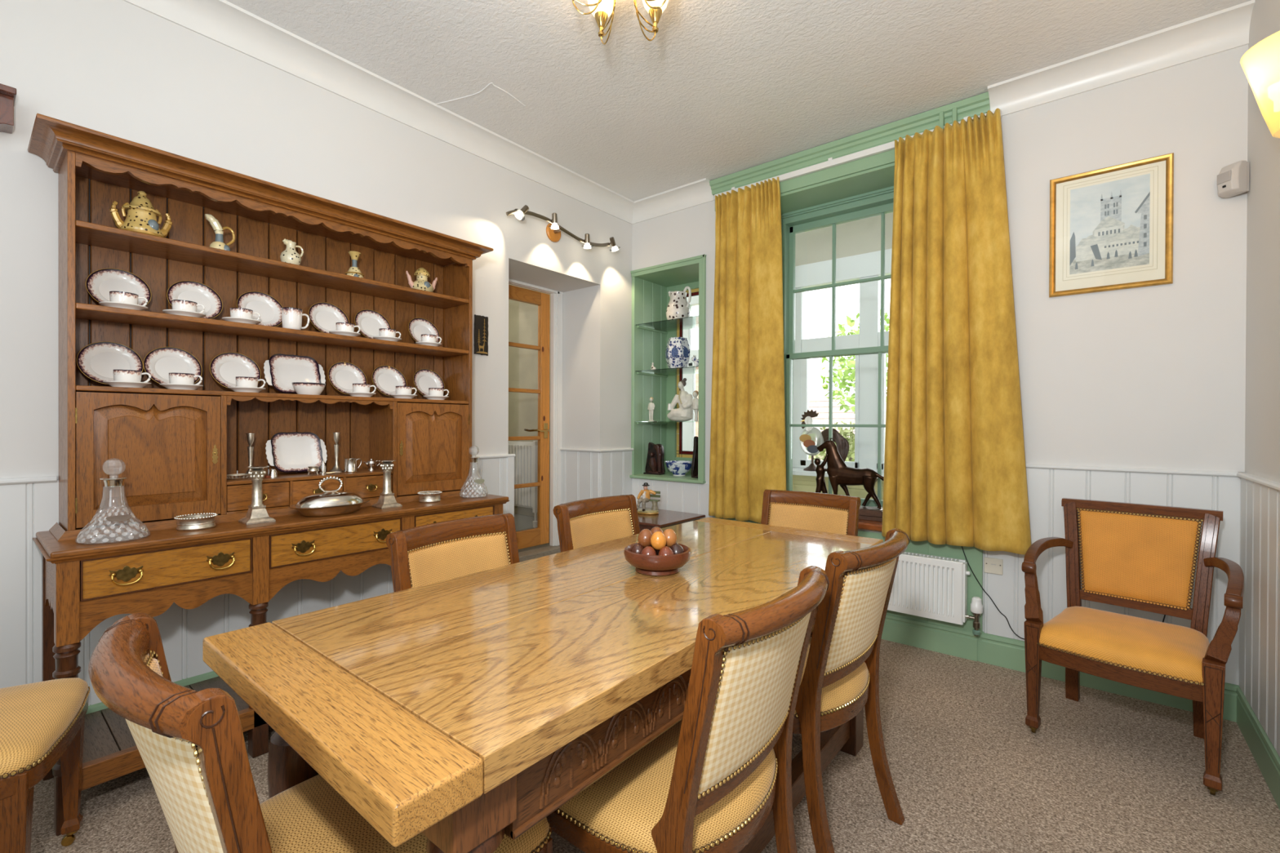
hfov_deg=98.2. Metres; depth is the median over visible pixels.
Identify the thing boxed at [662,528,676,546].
egg
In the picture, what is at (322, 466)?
salt shaker
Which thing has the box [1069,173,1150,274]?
print
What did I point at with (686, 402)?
figurine
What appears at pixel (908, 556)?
grille
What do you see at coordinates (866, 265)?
window
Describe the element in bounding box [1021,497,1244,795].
armchair
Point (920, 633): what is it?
baseboard
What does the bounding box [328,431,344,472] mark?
candlestick
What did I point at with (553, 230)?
track light
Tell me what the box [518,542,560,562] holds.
floor
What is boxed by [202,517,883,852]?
table
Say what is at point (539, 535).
door
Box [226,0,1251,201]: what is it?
ceiling
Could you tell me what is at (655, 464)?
bookend
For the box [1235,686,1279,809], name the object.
baseboard
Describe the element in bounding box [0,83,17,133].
wall bracket
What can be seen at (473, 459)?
decanter
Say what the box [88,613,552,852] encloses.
dining chair
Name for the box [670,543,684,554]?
egg
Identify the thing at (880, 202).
window
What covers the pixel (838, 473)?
statue
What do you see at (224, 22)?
trim
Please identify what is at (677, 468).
bowl
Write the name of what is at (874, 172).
trim
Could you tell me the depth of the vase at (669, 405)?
4.21 m
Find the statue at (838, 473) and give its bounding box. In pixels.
[814,437,884,521]
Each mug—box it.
[281,306,309,329]
[343,457,361,472]
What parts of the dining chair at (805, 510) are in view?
post, crest rail, post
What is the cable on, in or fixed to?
attached to the wall at (1137, 395)
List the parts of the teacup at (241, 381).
handle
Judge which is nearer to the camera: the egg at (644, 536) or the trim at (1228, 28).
the egg at (644, 536)
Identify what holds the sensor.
attached to the wall at (1137, 395)
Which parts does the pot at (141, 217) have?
winged handle, pot, lid, winged handle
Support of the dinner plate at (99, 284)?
on the dresser
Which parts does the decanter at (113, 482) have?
glass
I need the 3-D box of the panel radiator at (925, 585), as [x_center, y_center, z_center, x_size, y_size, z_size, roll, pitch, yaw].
[1.243,0.860,3.146,1.211,0.362,0.108,0,0,39]
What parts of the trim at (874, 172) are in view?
architrave, apron panel, head moulding, architrave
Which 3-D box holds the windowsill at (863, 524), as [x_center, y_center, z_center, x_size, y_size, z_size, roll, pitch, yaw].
[1.240,0.565,3.387,1.120,0.040,0.340,0,0,39]
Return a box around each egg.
[630,542,644,554]
[637,528,652,547]
[640,546,656,555]
[650,526,662,533]
[650,531,666,550]
[657,546,673,555]
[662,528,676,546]
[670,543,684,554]
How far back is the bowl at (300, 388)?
2.31 m
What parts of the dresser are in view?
leg, panel, turned leg, post, handle, door, door panel, drawer, potboard rail, handle, drawer, turned leg, post, cornice, plinth moulding, panel, panel, moulding, rail, handle, niche rail, drawer, handle, drawer, drawer, handle, handle, post, door, door panel, drawer, post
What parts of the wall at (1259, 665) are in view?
dado rail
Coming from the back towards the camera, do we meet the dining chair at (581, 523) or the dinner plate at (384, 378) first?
the dinner plate at (384, 378)
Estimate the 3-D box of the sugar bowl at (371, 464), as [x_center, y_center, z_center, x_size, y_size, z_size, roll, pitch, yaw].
[-1.251,0.177,2.584,0.070,0.056,0.044,0,0,-21]
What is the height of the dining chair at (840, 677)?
0.884 m
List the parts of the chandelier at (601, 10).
arm, lamp shade, arm, arm, lamp shade, arm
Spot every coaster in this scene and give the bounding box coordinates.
[173,512,217,530]
[417,490,442,502]
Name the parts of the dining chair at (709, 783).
seat rail, seat, post, rail, crest rail, post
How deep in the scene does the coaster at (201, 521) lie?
1.91 m
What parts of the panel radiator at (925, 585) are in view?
panel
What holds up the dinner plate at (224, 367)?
on the dresser
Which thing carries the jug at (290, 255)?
on the dresser
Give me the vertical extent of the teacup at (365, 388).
0.056 m
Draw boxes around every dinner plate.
[76,341,143,384]
[85,268,151,306]
[142,346,202,383]
[166,280,222,319]
[209,351,261,387]
[236,291,283,326]
[308,302,349,333]
[328,361,367,395]
[354,309,391,338]
[372,365,406,396]
[408,317,439,342]
[413,368,444,395]
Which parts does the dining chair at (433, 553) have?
post, crest rail, post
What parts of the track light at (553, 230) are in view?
halogen bulb, halogen bulb, halogen bulb, halogen bulb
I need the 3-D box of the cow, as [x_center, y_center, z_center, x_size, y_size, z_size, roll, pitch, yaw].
[0.441,-0.483,4.148,0.121,0.108,0.054,0,0,29]
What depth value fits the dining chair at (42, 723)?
1.33 m
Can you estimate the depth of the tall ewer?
2.13 m
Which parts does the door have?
rail, rail, lever, lever, handle plate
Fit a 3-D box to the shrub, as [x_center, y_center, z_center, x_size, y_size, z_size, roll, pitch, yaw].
[3.026,0.725,8.090,1.262,1.626,1.023,0,0,39]
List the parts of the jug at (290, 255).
handle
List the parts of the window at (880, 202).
pane, sash, sash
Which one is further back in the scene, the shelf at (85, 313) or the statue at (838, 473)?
the statue at (838, 473)
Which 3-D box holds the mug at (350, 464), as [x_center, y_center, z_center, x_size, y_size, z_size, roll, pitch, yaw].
[-1.297,0.174,2.498,0.070,0.061,0.056,0,0,-18]
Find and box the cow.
[691,355,698,366]
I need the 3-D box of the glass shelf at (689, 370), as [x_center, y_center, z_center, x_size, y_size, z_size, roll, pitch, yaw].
[0.321,-0.426,4.252,0.592,0.006,0.402,0,0,39]
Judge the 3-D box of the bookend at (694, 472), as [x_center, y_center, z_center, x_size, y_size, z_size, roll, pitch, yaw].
[0.452,0.231,4.069,0.148,0.316,0.077,0,0,-29]
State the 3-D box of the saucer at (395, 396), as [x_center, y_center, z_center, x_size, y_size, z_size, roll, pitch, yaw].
[-1.140,-0.143,2.674,0.124,0.020,0.124,0,0,39]
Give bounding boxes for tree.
[820,309,888,413]
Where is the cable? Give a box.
[961,546,1165,639]
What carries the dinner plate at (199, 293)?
on the dresser
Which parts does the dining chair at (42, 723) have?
leg, seat, seat rail, leg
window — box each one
[676,288,698,457]
[678,248,892,500]
[781,186,893,506]
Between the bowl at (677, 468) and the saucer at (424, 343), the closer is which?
the saucer at (424, 343)
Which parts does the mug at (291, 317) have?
handle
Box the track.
[714,109,1001,199]
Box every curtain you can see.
[708,177,786,523]
[881,108,1031,554]
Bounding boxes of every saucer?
[98,301,148,311]
[102,380,151,387]
[159,383,203,390]
[162,309,205,317]
[222,316,260,324]
[227,386,266,392]
[328,330,360,336]
[346,391,376,396]
[373,336,401,342]
[389,394,417,398]
[415,341,441,346]
[422,395,448,399]
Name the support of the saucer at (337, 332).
on the dresser
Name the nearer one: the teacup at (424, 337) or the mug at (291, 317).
the mug at (291, 317)
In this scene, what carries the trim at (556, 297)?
attached to the wall at (120, 68)
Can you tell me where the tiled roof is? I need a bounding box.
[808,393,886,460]
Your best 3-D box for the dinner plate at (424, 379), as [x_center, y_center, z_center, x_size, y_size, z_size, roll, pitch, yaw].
[-1.098,-0.224,2.885,0.076,0.157,0.172,0,0,35]
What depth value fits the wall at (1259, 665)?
2.00 m
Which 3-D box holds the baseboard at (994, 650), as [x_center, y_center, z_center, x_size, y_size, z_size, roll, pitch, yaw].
[2.086,1.121,2.531,0.917,0.152,0.022,0,0,39]
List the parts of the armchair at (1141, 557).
leg, arm, post, seat rail, seat, rail, crest rail, post, leg, arm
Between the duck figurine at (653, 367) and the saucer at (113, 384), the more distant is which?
the duck figurine at (653, 367)
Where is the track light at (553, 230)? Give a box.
[506,204,620,251]
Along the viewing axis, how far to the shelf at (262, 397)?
2.19 m
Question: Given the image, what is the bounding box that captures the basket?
[226,473,250,479]
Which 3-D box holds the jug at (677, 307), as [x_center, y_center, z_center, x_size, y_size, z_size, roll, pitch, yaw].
[0.292,-0.924,4.239,0.188,0.273,0.188,0,0,-12]
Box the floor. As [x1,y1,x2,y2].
[30,639,1279,852]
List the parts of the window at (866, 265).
porch post, porch post, parapet panel, porch sill, parapet panel, porch post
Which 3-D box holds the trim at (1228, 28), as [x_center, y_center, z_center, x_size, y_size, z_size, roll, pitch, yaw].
[2.080,-1.605,2.475,0.887,0.115,0.112,0,0,39]
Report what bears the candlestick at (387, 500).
on the dresser
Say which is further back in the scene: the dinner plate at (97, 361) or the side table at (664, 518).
the side table at (664, 518)
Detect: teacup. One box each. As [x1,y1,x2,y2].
[109,291,147,306]
[112,369,151,382]
[168,373,202,384]
[171,299,204,313]
[230,307,260,319]
[235,376,265,387]
[335,322,359,333]
[351,383,376,392]
[378,328,400,337]
[395,386,417,394]
[420,333,441,342]
[428,387,448,395]
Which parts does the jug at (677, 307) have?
handle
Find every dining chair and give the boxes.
[0,677,89,852]
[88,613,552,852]
[386,513,519,592]
[546,565,829,852]
[553,494,639,552]
[760,488,861,636]
[792,528,909,852]
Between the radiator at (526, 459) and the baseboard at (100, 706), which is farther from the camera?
the radiator at (526, 459)
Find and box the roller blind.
[795,212,893,266]
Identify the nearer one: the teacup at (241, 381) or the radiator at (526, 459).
the teacup at (241, 381)
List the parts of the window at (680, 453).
border pane, border pane, border pane, border pane, border pane, border pane, border pane, border pane, border pane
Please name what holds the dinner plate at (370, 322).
on the dresser
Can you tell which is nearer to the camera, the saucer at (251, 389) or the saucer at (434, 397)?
the saucer at (251, 389)
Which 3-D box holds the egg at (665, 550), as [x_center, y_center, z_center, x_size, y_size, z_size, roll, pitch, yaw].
[0.075,0.374,1.599,0.046,0.054,0.047,0,0,-10]
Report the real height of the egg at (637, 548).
0.055 m
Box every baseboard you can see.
[85,671,218,714]
[514,513,550,533]
[881,613,977,661]
[979,631,1239,722]
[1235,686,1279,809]
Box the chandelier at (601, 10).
[572,0,668,44]
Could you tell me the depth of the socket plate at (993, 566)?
2.77 m
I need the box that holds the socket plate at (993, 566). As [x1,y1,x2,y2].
[984,556,1003,574]
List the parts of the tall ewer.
spout, handle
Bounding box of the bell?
[264,468,277,477]
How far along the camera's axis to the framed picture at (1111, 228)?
2.50 m
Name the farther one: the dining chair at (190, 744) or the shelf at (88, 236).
the shelf at (88, 236)
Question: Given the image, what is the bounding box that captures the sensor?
[1217,160,1249,197]
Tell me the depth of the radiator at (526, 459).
4.58 m
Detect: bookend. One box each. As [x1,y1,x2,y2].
[643,442,665,475]
[690,436,697,478]
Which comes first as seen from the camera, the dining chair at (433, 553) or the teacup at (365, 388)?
the dining chair at (433, 553)
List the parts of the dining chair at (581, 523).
post, crest rail, post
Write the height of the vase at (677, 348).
0.245 m
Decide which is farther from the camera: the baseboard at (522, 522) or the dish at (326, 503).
the baseboard at (522, 522)
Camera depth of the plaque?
3.22 m
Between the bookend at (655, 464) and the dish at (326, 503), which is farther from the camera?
the bookend at (655, 464)
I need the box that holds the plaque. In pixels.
[474,314,488,355]
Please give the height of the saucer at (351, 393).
0.020 m
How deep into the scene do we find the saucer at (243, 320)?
2.12 m
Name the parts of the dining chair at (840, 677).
post, seat rail, seat, rail, crest rail, post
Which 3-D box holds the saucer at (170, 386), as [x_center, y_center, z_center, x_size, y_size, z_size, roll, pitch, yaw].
[-1.671,-0.142,2.021,0.124,0.020,0.124,0,0,39]
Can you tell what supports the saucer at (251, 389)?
on the dresser
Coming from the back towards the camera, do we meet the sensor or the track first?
the track
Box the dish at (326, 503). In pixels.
[288,475,369,516]
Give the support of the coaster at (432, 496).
on the dresser
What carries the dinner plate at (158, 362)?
on the dresser
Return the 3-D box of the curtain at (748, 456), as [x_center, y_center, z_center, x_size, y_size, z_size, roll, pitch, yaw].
[0.681,-0.466,3.567,0.557,2.145,0.084,0,0,39]
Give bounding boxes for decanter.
[75,457,150,544]
[459,449,488,498]
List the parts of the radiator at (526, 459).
fluted panel, panel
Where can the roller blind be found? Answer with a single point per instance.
(862, 236)
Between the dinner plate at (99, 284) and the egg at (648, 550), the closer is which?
the egg at (648, 550)
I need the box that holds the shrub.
[808,421,854,462]
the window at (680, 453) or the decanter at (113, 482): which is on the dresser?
the decanter at (113, 482)
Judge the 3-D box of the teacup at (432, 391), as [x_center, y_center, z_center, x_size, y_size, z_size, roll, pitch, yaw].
[-1.029,-0.166,2.812,0.074,0.056,0.087,0,0,32]
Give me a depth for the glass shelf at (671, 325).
4.30 m
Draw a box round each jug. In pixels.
[280,238,303,265]
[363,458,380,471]
[666,286,691,319]
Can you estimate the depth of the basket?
2.16 m
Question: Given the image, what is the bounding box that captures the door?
[508,284,550,549]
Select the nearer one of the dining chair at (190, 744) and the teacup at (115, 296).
the dining chair at (190, 744)
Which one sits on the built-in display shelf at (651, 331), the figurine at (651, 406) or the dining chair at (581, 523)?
the figurine at (651, 406)
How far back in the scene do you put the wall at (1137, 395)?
2.48 m
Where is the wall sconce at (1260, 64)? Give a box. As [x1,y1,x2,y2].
[1240,31,1279,137]
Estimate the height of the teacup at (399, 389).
0.056 m
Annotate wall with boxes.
[0,0,633,706]
[508,284,550,519]
[631,44,1248,684]
[695,373,698,436]
[1236,0,1279,756]
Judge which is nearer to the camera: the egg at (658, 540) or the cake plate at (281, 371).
the egg at (658, 540)
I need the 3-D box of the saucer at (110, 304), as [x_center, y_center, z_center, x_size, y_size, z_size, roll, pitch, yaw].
[-1.768,-0.405,1.899,0.124,0.020,0.124,0,0,39]
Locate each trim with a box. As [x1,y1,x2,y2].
[122,0,714,224]
[508,278,563,546]
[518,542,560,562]
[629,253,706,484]
[709,91,990,661]
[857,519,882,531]
[987,0,1254,115]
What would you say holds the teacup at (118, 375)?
on the saucer at (113, 384)
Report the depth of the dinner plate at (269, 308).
2.32 m
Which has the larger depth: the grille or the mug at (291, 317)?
the grille
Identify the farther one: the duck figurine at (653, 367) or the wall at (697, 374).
the wall at (697, 374)
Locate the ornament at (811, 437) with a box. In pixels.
[799,408,848,471]
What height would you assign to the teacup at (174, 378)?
0.056 m
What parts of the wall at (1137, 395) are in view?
dado rail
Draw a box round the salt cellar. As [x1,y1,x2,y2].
[307,466,319,475]
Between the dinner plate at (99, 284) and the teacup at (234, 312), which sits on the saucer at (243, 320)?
the teacup at (234, 312)
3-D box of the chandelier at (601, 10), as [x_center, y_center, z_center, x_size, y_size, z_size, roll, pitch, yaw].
[-0.048,-1.527,1.897,0.451,0.283,0.441,0,0,39]
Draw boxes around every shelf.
[75,220,469,309]
[75,302,468,357]
[75,385,468,404]
[226,468,392,485]
[635,315,698,331]
[635,366,698,375]
[635,421,666,422]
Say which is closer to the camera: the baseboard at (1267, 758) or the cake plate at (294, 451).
the baseboard at (1267, 758)
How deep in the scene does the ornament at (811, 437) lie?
4.68 m
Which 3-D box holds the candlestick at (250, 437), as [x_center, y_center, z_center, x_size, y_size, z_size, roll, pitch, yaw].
[-1.581,0.115,2.249,0.062,0.179,0.062,0,0,39]
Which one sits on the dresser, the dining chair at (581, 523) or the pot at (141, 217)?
the pot at (141, 217)
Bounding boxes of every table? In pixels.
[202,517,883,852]
[637,506,705,531]
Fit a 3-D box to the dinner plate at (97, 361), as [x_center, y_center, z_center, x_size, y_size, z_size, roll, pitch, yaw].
[-1.860,-0.223,1.948,0.076,0.157,0.172,0,0,35]
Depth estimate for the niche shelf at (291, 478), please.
2.33 m
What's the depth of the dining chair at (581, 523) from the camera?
2.32 m
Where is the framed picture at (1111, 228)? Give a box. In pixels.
[1048,152,1173,297]
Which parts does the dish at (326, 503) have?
dish, lid, ring handle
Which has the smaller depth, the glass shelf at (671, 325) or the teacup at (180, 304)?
the teacup at (180, 304)
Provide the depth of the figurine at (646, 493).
3.83 m
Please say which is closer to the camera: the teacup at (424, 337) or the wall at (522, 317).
the teacup at (424, 337)
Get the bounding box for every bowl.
[291,382,325,395]
[623,542,690,576]
[664,460,692,475]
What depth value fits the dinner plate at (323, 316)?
2.51 m
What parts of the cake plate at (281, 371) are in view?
lug handle, lug handle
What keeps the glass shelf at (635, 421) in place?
attached to the wall at (1137, 395)
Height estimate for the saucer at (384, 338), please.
0.020 m
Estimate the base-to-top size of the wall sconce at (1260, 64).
0.255 m
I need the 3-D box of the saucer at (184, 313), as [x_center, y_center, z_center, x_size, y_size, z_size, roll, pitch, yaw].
[-1.665,-0.405,2.026,0.124,0.020,0.124,0,0,39]
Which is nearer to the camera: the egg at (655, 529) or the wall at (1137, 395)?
the egg at (655, 529)
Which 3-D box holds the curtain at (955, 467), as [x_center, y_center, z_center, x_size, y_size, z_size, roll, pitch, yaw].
[1.585,-0.471,2.817,0.675,2.149,0.108,0,0,39]
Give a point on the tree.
(851, 363)
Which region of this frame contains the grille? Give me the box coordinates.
[900,551,965,564]
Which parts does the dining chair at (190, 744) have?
post, crest rail, post, seat, seat rail, leg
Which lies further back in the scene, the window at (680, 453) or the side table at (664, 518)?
the window at (680, 453)
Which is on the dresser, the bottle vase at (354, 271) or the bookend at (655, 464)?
the bottle vase at (354, 271)
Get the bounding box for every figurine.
[636,482,660,514]
[647,396,654,421]
[650,362,656,369]
[666,377,698,422]
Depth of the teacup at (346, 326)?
2.43 m
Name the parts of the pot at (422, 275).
horn handle, pot, lid, horn handle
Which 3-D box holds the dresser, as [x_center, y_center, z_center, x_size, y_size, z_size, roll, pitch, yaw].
[-1.354,0.128,2.334,0.476,2.114,1.622,0,0,39]
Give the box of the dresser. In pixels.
[27,113,509,835]
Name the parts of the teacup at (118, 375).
handle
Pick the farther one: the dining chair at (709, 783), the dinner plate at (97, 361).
the dinner plate at (97, 361)
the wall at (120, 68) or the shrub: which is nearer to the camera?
the wall at (120, 68)
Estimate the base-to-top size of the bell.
0.034 m
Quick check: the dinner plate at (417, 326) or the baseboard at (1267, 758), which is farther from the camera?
the dinner plate at (417, 326)
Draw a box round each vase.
[344,251,364,278]
[665,337,689,368]
[667,403,671,410]
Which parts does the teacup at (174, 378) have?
handle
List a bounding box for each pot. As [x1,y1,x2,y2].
[109,191,172,237]
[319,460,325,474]
[405,267,437,292]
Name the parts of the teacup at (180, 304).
handle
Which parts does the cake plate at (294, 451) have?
lug handle, lug handle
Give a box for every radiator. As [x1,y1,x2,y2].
[508,440,537,528]
[887,551,982,635]
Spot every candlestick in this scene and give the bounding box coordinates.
[238,466,275,524]
[240,432,255,477]
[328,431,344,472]
[371,459,402,509]
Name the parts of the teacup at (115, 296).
handle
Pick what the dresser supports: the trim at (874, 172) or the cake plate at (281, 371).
the cake plate at (281, 371)
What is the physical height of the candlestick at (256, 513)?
0.206 m
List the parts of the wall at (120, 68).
dado rail, dado rail, dado post, dado rail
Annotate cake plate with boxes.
[263,353,325,393]
[265,431,327,472]
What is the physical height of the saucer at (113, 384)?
0.020 m
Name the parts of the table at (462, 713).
turned bulb, turned bulb, leg, frieze rail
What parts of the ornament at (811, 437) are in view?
glass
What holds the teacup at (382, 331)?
on the saucer at (384, 338)
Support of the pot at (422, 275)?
on the dresser
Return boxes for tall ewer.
[204,213,235,251]
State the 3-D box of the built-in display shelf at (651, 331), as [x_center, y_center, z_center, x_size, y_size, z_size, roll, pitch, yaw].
[0.334,-0.401,4.242,0.677,1.597,0.495,0,0,39]
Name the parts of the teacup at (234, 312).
handle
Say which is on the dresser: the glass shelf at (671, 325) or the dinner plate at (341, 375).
the dinner plate at (341, 375)

